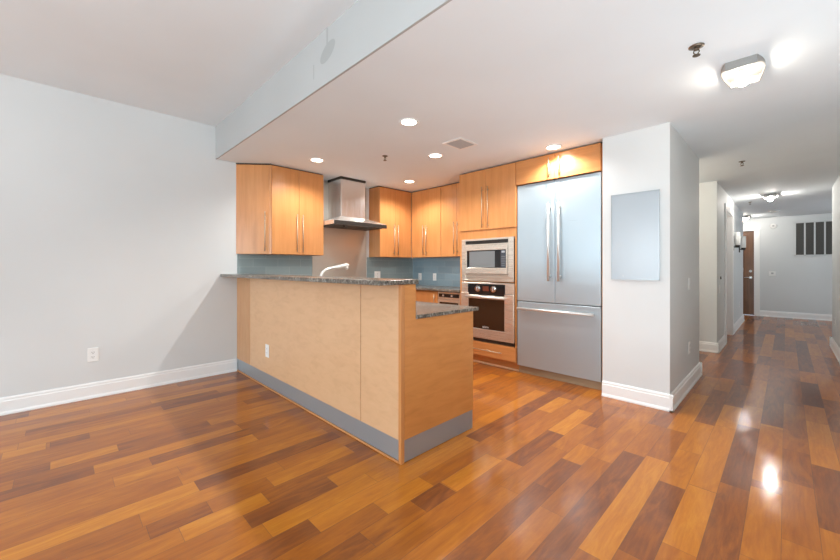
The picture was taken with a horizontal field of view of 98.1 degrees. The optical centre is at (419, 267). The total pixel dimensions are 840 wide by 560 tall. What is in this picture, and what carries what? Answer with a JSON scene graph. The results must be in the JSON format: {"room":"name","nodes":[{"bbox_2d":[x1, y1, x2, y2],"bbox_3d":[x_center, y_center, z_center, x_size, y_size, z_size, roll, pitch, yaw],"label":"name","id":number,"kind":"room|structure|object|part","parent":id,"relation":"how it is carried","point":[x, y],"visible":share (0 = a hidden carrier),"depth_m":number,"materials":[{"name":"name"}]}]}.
{"room":"open-plan kitchen","nodes":[
{"label":"open-plan kitchen","id":0,"kind":"room"},
{"bbox_2d":[0,0,356,126],"bbox_3d":[-2.963,-1.635,-1.197,8.411,0.140,6.722,0,0,-45],"label":"ceiling","id":1,"kind":"structure","parent":0,"point":[198,61],"depth_m":2.57,"materials":[{"name":"paint"}]},
{"bbox_2d":[0,74,411,397],"bbox_3d":[-4.122,-0.235,2.306,11.410,2.860,0.120,0,0,-45],"label":"wall","id":2,"kind":"structure","parent":0,"point":[118,220],"depth_m":3.40,"materials":[{"name":"paint"}]},
{"bbox_2d":[87,347,98,361],"bbox_3d":[-2.995,0.801,3.336,0.078,0.125,0.008,0,0,-45],"label":"wall outlet","id":3,"kind":"object","parent":2,"relation":"attached to","point":[92,353],"visible":1,"depth_m":3.33,"materials":[{"name":"white plastic"}]},
{"bbox_2d":[0,359,236,415],"bbox_3d":[-5.115,1.125,1.217,8.465,0.140,0.024,0,0,-45],"label":"baseboard","id":4,"kind":"structure","parent":2,"relation":"attached to","point":[52,397],"depth_m":3.40,"materials":[{"name":"white wood"}]},
{"bbox_2d":[236,163,271,254],"bbox_3d":[-1.926,-0.679,4.229,0.315,1.051,0.272,0,0,-45],"label":"upper cabinet","id":5,"kind":"object","parent":2,"relation":"attached to","point":[253,180],"visible":1,"depth_m":4.22,"materials":[{"name":"brown wood"}]},
{"bbox_3d":[-1.789,-0.415,4.212,0.009,0.460,0.035,0,0,-6],"label":"handle","id":6,"kind":"part","parent":5,"relation":"part of","materials":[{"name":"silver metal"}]},
{"bbox_2d":[237,254,311,275],"bbox_3d":[-1.780,0.072,4.546,0.942,0.448,0.008,0,0,-45],"label":"tile backsplash","id":7,"kind":"structure","parent":2,"relation":"attached to","point":[246,263],"depth_m":4.52,"materials":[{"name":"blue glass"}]},
{"bbox_2d":[265,164,323,255],"bbox_3d":[-1.565,-0.679,4.556,0.676,1.051,0.296,0,0,-45],"label":"upper cabinet","id":8,"kind":"object","parent":2,"relation":"attached to","point":[297,195],"visible":0.97,"depth_m":4.46,"materials":[{"name":"brown wood"}]},
{"bbox_3d":[-1.612,-0.672,4.363,0.334,1.033,0.020,0,0,-45],"label":"door","id":9,"kind":"part","parent":8,"relation":"part of","materials":[{"name":"brown wood"}]},
{"bbox_3d":[-1.498,-0.415,4.439,0.010,0.460,0.035,0,0,-45],"label":"handle","id":10,"kind":"part","parent":8,"relation":"part of","materials":[{"name":"silver metal"}]},
{"bbox_3d":[-1.444,-0.415,4.491,0.010,0.460,0.035,0,0,-45],"label":"handle","id":11,"kind":"part","parent":8,"relation":"part of","materials":[{"name":"silver metal"}]},
{"bbox_3d":[-1.372,-0.672,4.601,0.334,1.033,0.020,0,0,-45],"label":"door","id":12,"kind":"part","parent":8,"relation":"part of","materials":[{"name":"brown wood"}]},
{"bbox_2d":[312,181,366,277],"bbox_3d":[-1.126,-0.449,5.193,0.894,1.484,0.012,0,0,-45],"label":"backsplash","id":13,"kind":"structure","parent":2,"relation":"attached to","point":[341,246],"depth_m":5.20,"materials":[{"name":"beige"}]},
{"bbox_2d":[324,176,386,230],"bbox_3d":[-0.945,-0.863,5.025,0.857,0.684,0.494,0,0,-45],"label":"range hood","id":14,"kind":"object","parent":2,"relation":"attached to","point":[346,196],"visible":0.95,"depth_m":4.93,"materials":[{"name":"silver metal"}]},
{"bbox_2d":[369,186,410,257],"bbox_3d":[-0.446,-0.679,5.669,0.640,1.051,0.296,0,0,-45],"label":"upper cabinet","id":15,"kind":"object","parent":2,"relation":"attached to","point":[390,207],"visible":0.99,"depth_m":5.52,"materials":[{"name":"brown wood"}]},
{"bbox_3d":[-0.493,-0.672,5.477,0.297,1.033,0.020,0,0,-45],"label":"door","id":16,"kind":"part","parent":15,"relation":"part of","materials":[{"name":"brown wood"}]},
{"bbox_3d":[-0.392,-0.415,5.539,0.010,0.460,0.035,0,0,-45],"label":"handle","id":17,"kind":"part","parent":15,"relation":"part of","materials":[{"name":"silver metal"}]},
{"bbox_3d":[-0.339,-0.415,5.592,0.010,0.460,0.035,0,0,-45],"label":"handle","id":18,"kind":"part","parent":15,"relation":"part of","materials":[{"name":"silver metal"}]},
{"bbox_3d":[-0.266,-0.672,5.702,0.335,1.033,0.020,0,0,-45],"label":"door","id":19,"kind":"part","parent":15,"relation":"part of","materials":[{"name":"brown wood"}]},
{"bbox_2d":[367,257,412,278],"bbox_3d":[-0.467,0.070,5.852,0.969,0.445,0.008,0,0,-45],"label":"tile backsplash","id":20,"kind":"structure","parent":2,"relation":"attached to","point":[396,268],"depth_m":5.86,"materials":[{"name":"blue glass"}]},
{"bbox_2d":[374,271,379,277],"bbox_3d":[-0.659,0.120,5.649,0.115,0.116,0.008,0,0,-45],"label":"wall outlet","id":21,"kind":"object","parent":20,"relation":"attached to","point":[376,273],"visible":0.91,"depth_m":5.64,"materials":[{"name":"white plastic"}]},
{"bbox_2d":[216,0,451,158],"bbox_3d":[0.014,-1.385,1.764,0.014,0.361,6.482,0,0,-45],"label":"wall","id":22,"kind":"structure","parent":0,"point":[367,26],"depth_m":2.38,"materials":[{"name":"paint"}]},
{"bbox_2d":[0,315,839,559],"bbox_3d":[0.975,1.195,2.721,19.420,0.001,6.682,0,0,-45],"label":"floor","id":23,"kind":"structure","parent":0,"point":[746,466],"depth_m":2.13,"materials":[{"name":"brown wood"}]},
{"bbox_2d":[237,278,472,464],"bbox_3d":[-0.851,0.651,3.468,0.756,1.088,2.842,0,0,-45],"label":"base cabinet","id":24,"kind":"object","parent":23,"relation":"on","point":[359,358],"visible":0.88,"depth_m":2.57,"materials":[{"name":"beige wood"}]},
{"bbox_3d":[-1.971,0.580,4.079,0.018,0.946,0.396,0,0,-45],"label":"panel","id":25,"kind":"part","parent":24,"relation":"part of","materials":[{"name":"beige wood"}]},
{"bbox_2d":[265,344,268,357],"bbox_3d":[-1.510,0.825,3.597,0.008,0.125,0.078,0,0,-45],"label":"wall outlet","id":26,"kind":"object","parent":24,"relation":"attached to","point":[266,345],"visible":1,"depth_m":3.59,"materials":[{"name":"white plastic"}]},
{"bbox_3d":[-1.114,0.580,3.218,0.018,0.946,2.018,0,0,-45],"label":"panel","id":27,"kind":"part","parent":24,"relation":"part of","materials":[{"name":"brown wood"}]},
{"bbox_2d":[220,274,418,285],"bbox_3d":[-1.125,0.090,3.190,0.316,0.030,2.853,0,0,-45],"label":"countertop","id":28,"kind":"structure","parent":24,"relation":"on","point":[325,279],"depth_m":2.47,"materials":[{"name":"stone"}]},
{"bbox_3d":[-0.261,0.580,2.361,0.018,0.946,0.388,0,0,-45],"label":"panel","id":29,"kind":"part","parent":24,"relation":"part of","materials":[{"name":"brown wood"}]},
{"bbox_3d":[-0.113,0.651,2.216,0.028,1.088,0.026,0,0,-45],"label":"corner post","id":30,"kind":"part","parent":24,"relation":"part of","materials":[{"name":"brown wood"}]},
{"bbox_3d":[0.143,0.580,2.467,0.688,0.946,0.020,0,0,-45],"label":"panel","id":31,"kind":"part","parent":24,"relation":"part of","materials":[{"name":"brown wood"}]},
{"bbox_2d":[416,301,478,318],"bbox_3d":[-0.795,0.311,3.518,0.650,0.026,2.853,0,0,-45],"label":"countertop","id":32,"kind":"structure","parent":24,"relation":"on","point":[423,309],"depth_m":2.63,"materials":[{"name":"stone"}]},
{"bbox_2d":[320,263,348,275],"bbox_3d":[-0.776,0.130,3.351,0.327,0.337,0.134,0,0,-45],"label":"kitchen faucet","id":33,"kind":"object","parent":32,"relation":"on","point":[345,265],"visible":0.59,"depth_m":3.38,"materials":[{"name":"white metal"}]},
{"bbox_3d":[-0.844,0.091,3.335,0.176,0.208,0.028,0,0,-45],"label":"spout","id":34,"kind":"part","parent":33,"relation":"part of","materials":[{"name":"white metal"}]},
{"bbox_2d":[416,290,438,302],"bbox_3d":[0.254,0.761,5.393,0.608,0.868,0.503,0,0,-45],"label":"base cabinet","id":35,"kind":"object","parent":23,"relation":"on","point":[421,295],"visible":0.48,"depth_m":5.17,"materials":[{"name":"brown wood"}]},
{"bbox_2d":[438,291,459,304],"bbox_3d":[0.581,0.764,5.075,0.577,0.862,0.396,0,0,-45],"label":"appliance","id":36,"kind":"object","parent":23,"relation":"on","point":[453,298],"visible":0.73,"depth_m":4.87,"materials":[{"name":"grey metal"}]},
{"bbox_3d":[0.393,0.383,4.889,0.024,0.095,0.392,0,0,-45],"label":"panel","id":37,"kind":"part","parent":36,"relation":"part of","materials":[{"name":"silver metal"}]},
{"bbox_3d":[0.392,0.760,4.888,0.027,0.650,0.392,0,0,-45],"label":"door","id":38,"kind":"part","parent":36,"relation":"part of","materials":[{"name":"silver metal"}]},
{"bbox_2d":[459,162,518,371],"bbox_3d":[1.000,-0.004,4.615,0.648,2.397,0.816,0,0,-45],"label":"tall cabinet","id":39,"kind":"object","parent":23,"relation":"on","point":[487,197],"visible":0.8,"depth_m":4.35,"materials":[{"name":"brown wood"}]},
{"bbox_3d":[0.658,-0.825,4.563,0.020,0.729,0.405,0,0,-45],"label":"door","id":40,"kind":"part","parent":39,"relation":"part of","materials":[{"name":"brown wood"}]},
{"bbox_3d":[0.755,-0.725,4.426,0.035,0.500,0.009,0,0,-45],"label":"handle","id":41,"kind":"part","parent":39,"relation":"part of","materials":[{"name":"silver metal"}]},
{"bbox_2d":[461,282,514,346],"bbox_3d":[0.949,0.545,4.553,0.533,0.716,0.756,0,0,-45],"label":"wall oven","id":42,"kind":"object","parent":39,"relation":"in","point":[494,321],"visible":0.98,"depth_m":4.33,"materials":[{"name":"grey metal"}]},
{"bbox_3d":[0.771,0.360,4.386,0.046,0.022,0.540,0,0,-45],"label":"handle","id":43,"kind":"part","parent":42,"relation":"part of","materials":[{"name":"silver metal"}]},
{"bbox_3d":[0.800,0.271,4.415,0.021,0.133,0.536,0,0,-45],"label":"control panel","id":44,"kind":"part","parent":42,"relation":"part of","materials":[{"name":"black glass"}]},
{"bbox_3d":[0.806,0.250,4.411,0.020,0.126,0.756,0,0,-45],"label":"trim","id":45,"kind":"part","parent":42,"relation":"part of","materials":[{"name":"silver metal"}]},
{"bbox_3d":[0.814,-0.725,4.368,0.035,0.500,0.009,0,0,-45],"label":"handle","id":46,"kind":"part","parent":39,"relation":"part of","materials":[{"name":"silver metal"}]},
{"bbox_2d":[462,236,514,281],"bbox_3d":[0.963,-0.091,4.571,0.487,0.520,0.750,0,0,-45],"label":"microwave","id":47,"kind":"object","parent":39,"relation":"in","point":[485,259],"visible":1,"depth_m":4.37,"materials":[{"name":"silver metal"}]},
{"bbox_3d":[0.795,-0.095,4.412,0.026,0.348,0.614,0,0,-45],"label":"door","id":48,"kind":"part","parent":47,"relation":"part of","materials":[{"name":"silver metal"}]},
{"bbox_3d":[0.799,-0.100,4.411,0.018,0.214,0.566,0,0,-45],"label":"glass","id":49,"kind":"part","parent":47,"relation":"part of","materials":[{"name":"black glass"}]},
{"bbox_3d":[0.966,-0.100,4.230,0.003,0.202,0.066,0,0,-45],"label":"control panel","id":50,"kind":"part","parent":47,"relation":"part of","materials":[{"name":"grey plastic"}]},
{"bbox_3d":[0.808,0.994,4.424,0.038,0.166,0.814,0,0,-45],"label":"drawer","id":51,"kind":"part","parent":39,"relation":"part of","materials":[{"name":"brown wood"}]},
{"bbox_3d":[0.946,-0.825,4.274,0.020,0.729,0.403,0,0,-45],"label":"door","id":52,"kind":"part","parent":39,"relation":"part of","materials":[{"name":"brown wood"}]},
{"bbox_2d":[517,172,601,389],"bbox_3d":[1.604,0.138,3.999,0.644,2.114,0.899,0,0,-45],"label":"refrigerator","id":53,"kind":"object","parent":23,"relation":"on","point":[559,221],"visible":0.94,"depth_m":3.77,"materials":[{"name":"grey metal"}]},
{"bbox_3d":[1.280,-0.271,4.001,0.058,1.296,0.439,0,0,-45],"label":"door","id":54,"kind":"part","parent":53,"relation":"part of","materials":[{"name":"silver metal"}]},
{"bbox_3d":[1.358,-0.265,3.837,0.062,0.820,0.024,0,0,-45],"label":"handle","id":55,"kind":"part","parent":53,"relation":"part of","materials":[{"name":"silver metal"}]},
{"bbox_3d":[1.435,-0.265,3.759,0.062,0.820,0.024,0,0,-45],"label":"handle","id":56,"kind":"part","parent":53,"relation":"part of","materials":[{"name":"silver metal"}]},
{"bbox_3d":[1.442,0.746,3.838,0.058,0.722,0.899,0,0,-45],"label":"freezer drawer","id":57,"kind":"part","parent":53,"relation":"part of","materials":[{"name":"silver metal"}]},
{"bbox_3d":[1.598,-0.271,3.681,0.058,1.296,0.456,0,0,-45],"label":"door","id":58,"kind":"part","parent":53,"relation":"part of","materials":[{"name":"silver metal"}]},
{"bbox_2d":[516,142,602,379],"bbox_3d":[1.623,-0.004,3.989,0.648,2.397,0.942,0,0,-45],"label":"tall cabinet","id":59,"kind":"object","parent":23,"relation":"on","point":[588,159],"visible":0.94,"depth_m":3.72,"materials":[{"name":"brown wood"}]},
{"bbox_3d":[1.259,-1.059,3.972,0.038,0.264,0.452,0,0,-45],"label":"door","id":60,"kind":"part","parent":59,"relation":"part of","materials":[{"name":"brown wood"}]},
{"bbox_3d":[1.579,-1.059,3.650,0.038,0.264,0.448,0,0,-45],"label":"door","id":61,"kind":"part","parent":59,"relation":"part of","materials":[{"name":"brown wood"}]},
{"bbox_3d":[1.968,0.133,3.694,0.575,2.124,0.036,0,0,-45],"label":"panel","id":62,"kind":"part","parent":59,"relation":"part of","materials":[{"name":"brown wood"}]},
{"bbox_3d":[-0.626,0.761,5.264,2.038,0.868,0.615,0,0,-45],"label":"base cabinet","id":63,"kind":"object","parent":23,"relation":"on","visible":0},
{"bbox_2d":[416,285,459,291],"bbox_3d":[-0.312,0.310,4.944,2.031,0.030,1.496,0,0,-45],"label":"countertop","id":64,"kind":"structure","parent":63,"relation":"on","point":[418,287],"depth_m":5.11,"materials":[{"name":"stone"}]},
{"bbox_2d":[218,0,839,218],"bbox_3d":[3.945,-1.455,5.676,11.079,0.500,6.722,0,0,-45],"label":"ceiling","id":65,"kind":"structure","parent":0,"point":[513,79],"depth_m":2.56,"materials":[{"name":"paint"}]},
{"bbox_2d":[310,158,323,162],"bbox_3d":[-1.156,-1.201,4.088,0.160,0.008,0.160,0,0,-45],"label":"recessed light","id":66,"kind":"object","parent":65,"relation":"in","point":[318,160],"visible":1,"depth_m":4.08,"materials":[{"name":"white plastic"}]},
{"bbox_2d":[399,118,418,125],"bbox_3d":[-0.091,-1.201,3.018,0.160,0.008,0.160,0,0,-45],"label":"recessed light","id":67,"kind":"object","parent":65,"relation":"in","point":[406,121],"visible":1,"depth_m":3.01,"materials":[{"name":"white plastic"}]},
{"bbox_2d":[428,153,442,157],"bbox_3d":[0.167,-1.201,3.923,0.160,0.008,0.160,0,0,-45],"label":"recessed light","id":68,"kind":"object","parent":65,"relation":"in","point":[433,155],"visible":1,"depth_m":3.92,"materials":[{"name":"white plastic"}]},
{"bbox_2d":[442,137,477,149],"bbox_3d":[0.392,-1.201,3.547,0.270,0.008,0.228,0,0,-45],"label":"ceiling vent","id":69,"kind":"object","parent":65,"relation":"in","point":[460,143],"visible":1,"depth_m":3.53,"materials":[{"name":"white plastic"}]},
{"bbox_2d":[545,144,561,149],"bbox_3d":[1.336,-1.201,3.646,0.160,0.008,0.160,0,0,-45],"label":"recessed light","id":70,"kind":"object","parent":65,"relation":"in","point":[554,146],"visible":1,"depth_m":3.64,"materials":[{"name":"white plastic"}]},
{"bbox_2d":[688,42,704,57],"bbox_3d":[1.508,-1.179,1.987,0.072,0.050,0.072,0,0,-45],"label":"sprinkler","id":71,"kind":"object","parent":65,"relation":"attached to","point":[695,47],"visible":1,"depth_m":1.98,"materials":[{"name":"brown metal"}]},
{"bbox_2d":[721,54,765,88],"bbox_3d":[1.957,-1.152,2.208,0.300,0.106,0.200,0,0,-45],"label":"ceiling lamp","id":72,"kind":"object","parent":65,"relation":"attached to","point":[741,72],"visible":1,"depth_m":2.19,"materials":[{"name":"silver metal"}]},
{"bbox_3d":[1.957,-1.137,2.208,0.066,0.076,0.066,0,0,-45],"label":"bulb","id":73,"kind":"part","parent":72,"relation":"part of","materials":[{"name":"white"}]},
{"bbox_2d":[762,193,778,200],"bbox_3d":[5.824,-1.152,6.056,0.300,0.106,0.200,0,0,-45],"label":"ceiling lamp","id":74,"kind":"object","parent":65,"relation":"attached to","point":[770,197],"visible":1,"depth_m":6.02,"materials":[{"name":"white glass"}]},
{"bbox_2d":[603,122,698,393],"bbox_3d":[2.406,-0.005,3.727,1.452,2.400,0.528,0,0,-45],"label":"wall pillar","id":75,"kind":"structure","parent":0,"point":[649,325],"depth_m":3.25,"materials":[{"name":"paint"}]},
{"bbox_2d":[611,189,659,279],"bbox_3d":[1.886,-0.274,3.203,0.022,0.767,0.377,0,0,-45],"label":"wall panel","id":76,"kind":"object","parent":75,"relation":"attached to","point":[635,217],"visible":1,"depth_m":3.19,"materials":[{"name":"grey"}]},
{"bbox_2d":[602,362,701,412],"bbox_3d":[2.414,1.125,3.718,1.500,0.140,0.552,0,0,-45],"label":"baseboard","id":77,"kind":"structure","parent":75,"relation":"attached to","point":[644,397],"depth_m":3.22,"materials":[{"name":"white wood"}]},
{"bbox_2d":[699,181,717,342],"bbox_3d":[3.299,-0.005,6.019,0.120,2.400,2.519,0,0,-45],"label":"wall","id":78,"kind":"structure","parent":0,"point":[708,191],"depth_m":5.15,"materials":[{"name":"paint"}]},
{"bbox_2d":[718,183,742,340],"bbox_3d":[5.703,-0.005,6.720,4.276,2.400,0.120,0,0,-45],"label":"wall","id":79,"kind":"structure","parent":0,"point":[723,197],"depth_m":5.90,"materials":[{"name":"paint"}]},
{"bbox_2d":[699,314,744,352],"bbox_3d":[4.823,1.125,7.519,4.444,0.140,2.543,0,0,-45],"label":"baseboard","id":80,"kind":"structure","parent":79,"relation":"attached to","point":[712,347],"depth_m":5.19,"materials":[{"name":"white wood"}]},
{"bbox_2d":[724,203,733,342],"bbox_3d":[5.131,0.095,6.143,1.140,2.200,0.152,0,0,-45],"label":"trim","id":81,"kind":"structure","parent":79,"relation":"attached to","point":[728,212],"depth_m":6.43,"materials":[{"name":"white wood"}]},
{"bbox_2d":[734,232,740,247],"bbox_3d":[5.697,-0.468,6.553,0.090,0.325,0.108,0,0,-45],"label":"wall sconce","id":82,"kind":"object","parent":79,"relation":"attached to","point":[737,235],"visible":0.91,"depth_m":6.51,"materials":[{"name":"white glass"}]},
{"bbox_2d":[739,236,745,251],"bbox_3d":[6.576,-0.468,7.427,0.090,0.325,0.108,0,0,-45],"label":"wall sconce","id":83,"kind":"object","parent":79,"relation":"attached to","point":[743,238],"visible":0.85,"depth_m":7.38,"materials":[{"name":"white glass"}]},
{"bbox_3d":[6.584,-0.514,7.419,0.084,0.232,0.084,0,0,-45],"label":"lamp shade","id":84,"kind":"part","parent":83,"relation":"part of","materials":[{"name":"white glass"}]},
{"bbox_2d":[743,213,831,314],"bbox_3d":[8.564,-0.005,8.803,0.120,2.400,4.400,0,0,-45],"label":"wall","id":85,"kind":"structure","parent":0,"point":[801,284],"depth_m":8.58,"materials":[{"name":"paint"}]},
{"bbox_2d":[743,231,753,314],"bbox_3d":[7.967,0.140,9.338,0.111,2.090,0.880,0,0,-45],"label":"door","id":86,"kind":"structure","parent":85,"relation":"in","point":[748,254],"depth_m":9.11,"materials":[{"name":"brown wood"}]},
{"bbox_2d":[743,226,759,315],"bbox_3d":[7.949,0.090,9.322,0.020,2.210,1.098,0,0,-45],"label":"trim","id":87,"kind":"structure","parent":85,"relation":"attached to","point":[756,229],"depth_m":8.97,"materials":[{"name":"white wood"}]},
{"bbox_2d":[769,271,775,275],"bbox_3d":[8.489,0.155,8.776,0.024,0.110,0.123,0,0,-45],"label":"thermostat","id":88,"kind":"object","parent":85,"relation":"attached to","point":[771,273],"visible":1,"depth_m":8.77,"materials":[{"name":"white plastic"}]},
{"bbox_2d":[760,310,831,320],"bbox_3d":[9.199,1.125,8.063,0.024,0.140,2.455,0,0,-45],"label":"baseboard","id":89,"kind":"structure","parent":85,"relation":"attached to","point":[825,317],"depth_m":8.48,"materials":[{"name":"white wood"}]},
{"bbox_2d":[794,220,831,255],"bbox_3d":[8.982,-0.657,8.287,0.014,0.785,0.650,0,0,-45],"label":"air vent","id":90,"kind":"object","parent":85,"relation":"in","point":[811,238],"visible":0.9,"depth_m":8.30,"materials":[{"name":"grey metal"}]},
{"bbox_3d":[8.817,-0.657,8.453,0.014,0.735,0.128,0,0,-45],"label":"louvre panel","id":91,"kind":"part","parent":90,"relation":"part of","materials":[{"name":"grey metal"}]},
{"bbox_3d":[8.927,-0.657,8.343,0.014,0.735,0.128,0,0,-45],"label":"louvre panel","id":92,"kind":"part","parent":90,"relation":"part of","materials":[{"name":"grey metal"}]},
{"bbox_3d":[9.037,-0.657,8.233,0.014,0.735,0.128,0,0,-45],"label":"louvre panel","id":93,"kind":"part","parent":90,"relation":"part of","materials":[{"name":"grey metal"}]},
{"bbox_3d":[9.146,-0.657,8.123,0.014,0.735,0.128,0,0,-45],"label":"louvre panel","id":94,"kind":"part","parent":90,"relation":"part of","materials":[{"name":"grey metal"}]},
{"bbox_2d":[832,175,839,347],"bbox_3d":[4.398,-0.005,3.598,5.310,2.400,0.120,0,0,-45],"label":"wall","id":95,"kind":"structure","parent":0,"point":[836,187],"depth_m":5.04,"materials":[{"name":"paint"}]},
{"bbox_2d":[830,337,839,363],"bbox_3d":[4.887,1.125,3.123,5.334,0.140,1.532,0,0,-45],"label":"baseboard","id":96,"kind":"structure","parent":95,"relation":"attached to","point":[836,350],"depth_m":4.98,"materials":[{"name":"white wood"}]},
{"bbox_3d":[1.077,-0.005,5.085,0.120,2.400,3.273,0,0,-45],"label":"wall","id":97,"kind":"structure","parent":0,"visible":0},
{"bbox_2d":[412,186,442,257],"bbox_3d":[0.172,-0.679,5.683,0.318,1.051,0.626,0,0,-45],"label":"upper cabinet","id":98,"kind":"object","parent":97,"relation":"attached to","point":[426,204],"visible":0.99,"depth_m":5.57,"materials":[{"name":"brown wood"}]},
{"bbox_3d":[-0.018,-0.672,5.711,0.020,1.033,0.314,0,0,-45],"label":"door","id":99,"kind":"part","parent":98,"relation":"part of","materials":[{"name":"brown wood"}]},
{"bbox_3d":[0.051,-0.415,5.604,0.035,0.460,0.009,0,0,-45],"label":"handle","id":100,"kind":"part","parent":98,"relation":"part of","materials":[{"name":"silver metal"}]},
{"bbox_3d":[0.096,-0.415,5.558,0.035,0.460,0.009,0,0,-45],"label":"handle","id":101,"kind":"part","parent":98,"relation":"part of","materials":[{"name":"silver metal"}]},
{"bbox_3d":[0.203,-0.672,5.489,0.020,1.033,0.304,0,0,-45],"label":"door","id":102,"kind":"part","parent":98,"relation":"part of","materials":[{"name":"brown wood"}]},
{"bbox_2d":[413,257,459,286],"bbox_3d":[0.410,0.070,5.664,0.008,0.445,1.495,0,0,-45],"label":"tile backsplash","id":103,"kind":"structure","parent":97,"relation":"attached to","point":[447,270],"depth_m":5.78,"materials":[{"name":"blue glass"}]},
{"bbox_2d":[441,182,459,256],"bbox_3d":[0.609,-0.679,5.243,0.318,1.051,0.610,0,0,-45],"label":"upper cabinet","id":104,"kind":"object","parent":97,"relation":"attached to","point":[450,234],"visible":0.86,"depth_m":5.24,"materials":[{"name":"brown wood"}]},
{"bbox_3d":[0.483,-0.415,5.170,0.035,0.460,0.009,0,0,-45],"label":"handle","id":105,"kind":"part","parent":104,"relation":"part of","materials":[{"name":"silver metal"}]},
{"bbox_3d":[0.635,-0.672,5.055,0.020,1.033,0.303,0,0,-45],"label":"door","id":106,"kind":"part","parent":104,"relation":"part of","materials":[{"name":"brown wood"}]}
]}

